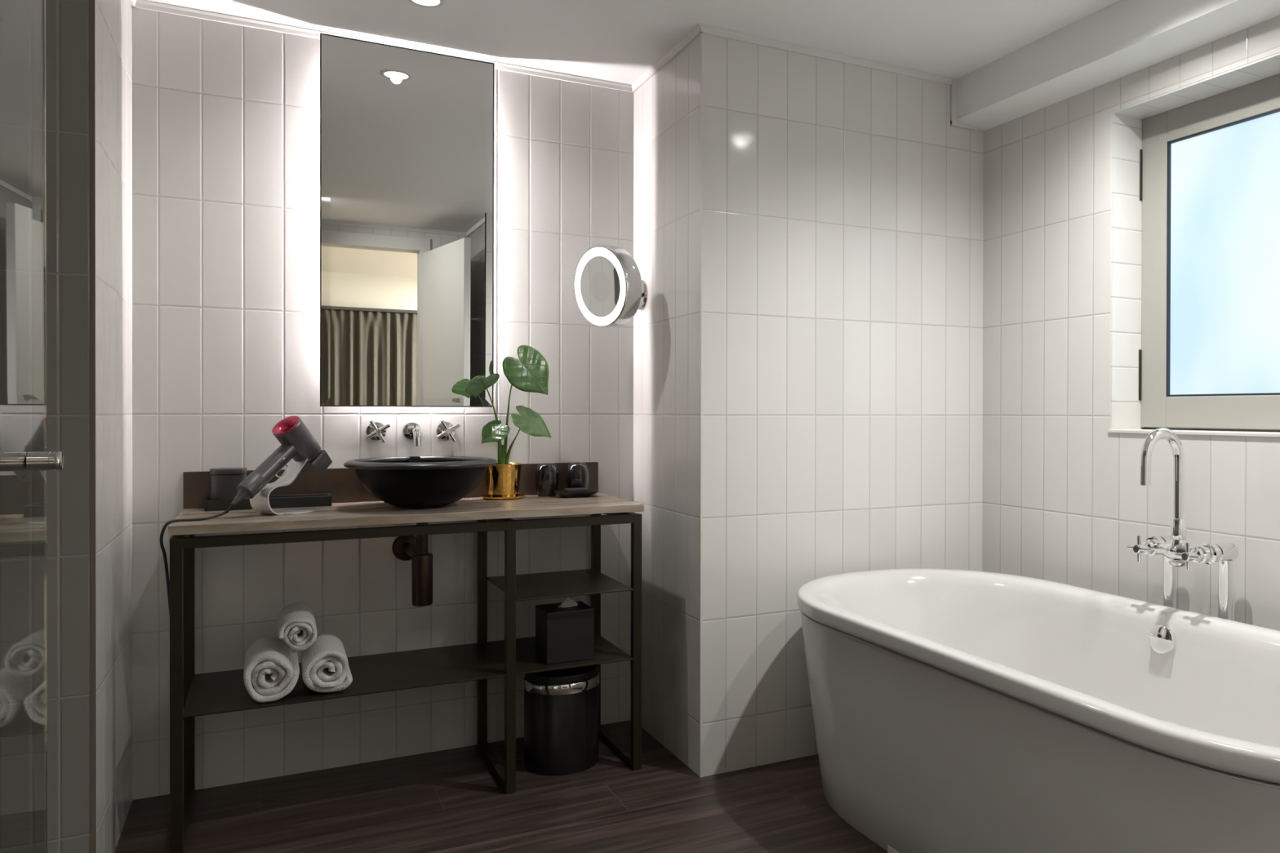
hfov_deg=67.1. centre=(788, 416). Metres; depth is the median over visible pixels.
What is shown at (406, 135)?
wall mirror
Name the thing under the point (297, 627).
rolled towel
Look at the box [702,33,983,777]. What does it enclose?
wall
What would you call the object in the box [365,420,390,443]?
tap
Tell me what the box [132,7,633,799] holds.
wall
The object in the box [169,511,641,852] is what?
washstand
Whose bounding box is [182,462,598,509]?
backsplash
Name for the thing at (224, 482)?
canister
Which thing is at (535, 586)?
shelf
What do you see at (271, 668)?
rolled towel
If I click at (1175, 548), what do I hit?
faucet
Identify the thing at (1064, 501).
wall
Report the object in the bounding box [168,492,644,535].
countertop
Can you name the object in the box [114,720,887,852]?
floor
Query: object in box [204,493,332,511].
tray
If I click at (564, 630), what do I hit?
tissue box
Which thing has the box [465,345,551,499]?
potted plant
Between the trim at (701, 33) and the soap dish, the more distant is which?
the soap dish
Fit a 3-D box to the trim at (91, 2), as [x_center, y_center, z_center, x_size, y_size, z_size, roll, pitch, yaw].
[-1.493,-0.030,2.035,0.010,2.164,0.002,0,0,-29]
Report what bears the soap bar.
in the soap dish
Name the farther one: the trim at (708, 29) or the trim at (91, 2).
the trim at (708, 29)
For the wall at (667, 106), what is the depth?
2.97 m
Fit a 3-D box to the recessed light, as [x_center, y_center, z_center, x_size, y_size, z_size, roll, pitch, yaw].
[-0.986,-1.133,2.575,0.100,0.004,0.100,0,0,-29]
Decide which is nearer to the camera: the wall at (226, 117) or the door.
the door
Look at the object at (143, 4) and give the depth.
2.78 m
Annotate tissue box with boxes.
[535,596,594,664]
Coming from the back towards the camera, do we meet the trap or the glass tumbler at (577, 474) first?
the glass tumbler at (577, 474)
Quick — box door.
[0,0,63,852]
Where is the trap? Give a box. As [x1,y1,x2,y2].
[391,522,432,606]
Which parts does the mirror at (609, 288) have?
wall plate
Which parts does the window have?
frame, pane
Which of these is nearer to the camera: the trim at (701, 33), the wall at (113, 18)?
the wall at (113, 18)
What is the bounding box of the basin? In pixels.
[343,456,497,508]
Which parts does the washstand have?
leg, rail, leg, foot rail, rail, leg, foot rail, rail, leg, leg, foot rail, rail, leg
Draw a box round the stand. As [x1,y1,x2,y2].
[249,442,318,515]
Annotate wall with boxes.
[45,0,90,852]
[94,0,133,852]
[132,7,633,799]
[633,34,700,775]
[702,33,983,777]
[956,0,1279,631]
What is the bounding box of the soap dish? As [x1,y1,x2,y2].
[554,489,597,497]
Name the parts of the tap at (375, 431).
stem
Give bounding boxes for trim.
[88,0,96,852]
[129,0,136,7]
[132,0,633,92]
[631,23,703,92]
[697,23,952,84]
[698,32,703,777]
[950,78,985,131]
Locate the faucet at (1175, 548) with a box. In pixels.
[1127,427,1238,620]
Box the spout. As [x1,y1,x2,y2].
[402,422,422,446]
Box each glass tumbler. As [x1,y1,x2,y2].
[534,462,559,497]
[565,462,589,489]
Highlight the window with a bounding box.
[1110,52,1279,431]
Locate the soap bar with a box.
[564,487,586,493]
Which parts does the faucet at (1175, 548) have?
cross handle, valve stem, swan neck spout, cross handle, valve stem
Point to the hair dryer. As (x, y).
(296, 441)
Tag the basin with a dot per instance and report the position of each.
(410, 482)
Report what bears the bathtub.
on the floor
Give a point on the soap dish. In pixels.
(589, 492)
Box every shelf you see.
[182,631,633,718]
[487,568,633,601]
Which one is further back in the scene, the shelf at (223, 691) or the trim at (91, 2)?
the shelf at (223, 691)
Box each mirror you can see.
[320,32,493,407]
[573,244,648,327]
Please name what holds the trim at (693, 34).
attached to the wall at (667, 106)
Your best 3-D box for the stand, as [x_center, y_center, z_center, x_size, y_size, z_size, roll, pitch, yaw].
[-1.346,0.165,2.535,0.112,0.188,0.158,0,0,23]
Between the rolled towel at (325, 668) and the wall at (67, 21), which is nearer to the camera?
the wall at (67, 21)
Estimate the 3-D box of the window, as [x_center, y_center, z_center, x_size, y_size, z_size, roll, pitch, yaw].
[1.171,-0.420,2.546,0.199,0.931,0.608,0,0,-29]
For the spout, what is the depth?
2.89 m
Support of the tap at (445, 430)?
attached to the wall at (226, 117)
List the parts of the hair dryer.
cord, handle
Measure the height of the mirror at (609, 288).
0.260 m
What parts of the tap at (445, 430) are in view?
stem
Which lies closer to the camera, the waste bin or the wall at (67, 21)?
the wall at (67, 21)
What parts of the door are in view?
knob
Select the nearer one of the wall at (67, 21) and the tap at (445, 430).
the wall at (67, 21)
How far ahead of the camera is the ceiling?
2.74 m
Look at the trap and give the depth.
2.72 m
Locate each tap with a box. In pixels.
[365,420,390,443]
[435,420,460,442]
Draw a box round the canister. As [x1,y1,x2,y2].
[209,467,247,500]
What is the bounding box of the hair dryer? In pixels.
[159,415,332,614]
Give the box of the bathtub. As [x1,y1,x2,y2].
[796,568,1279,852]
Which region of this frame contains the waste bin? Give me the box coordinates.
[523,664,599,775]
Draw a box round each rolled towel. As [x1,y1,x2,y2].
[243,635,298,702]
[277,602,317,651]
[300,632,352,693]
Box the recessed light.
[408,0,444,7]
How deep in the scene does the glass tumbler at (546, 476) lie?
3.04 m
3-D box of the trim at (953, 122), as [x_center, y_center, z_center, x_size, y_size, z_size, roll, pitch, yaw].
[0.609,-1.055,3.214,0.145,0.158,0.012,0,0,-29]
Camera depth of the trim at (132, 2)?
2.56 m
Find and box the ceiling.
[149,0,1118,84]
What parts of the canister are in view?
lid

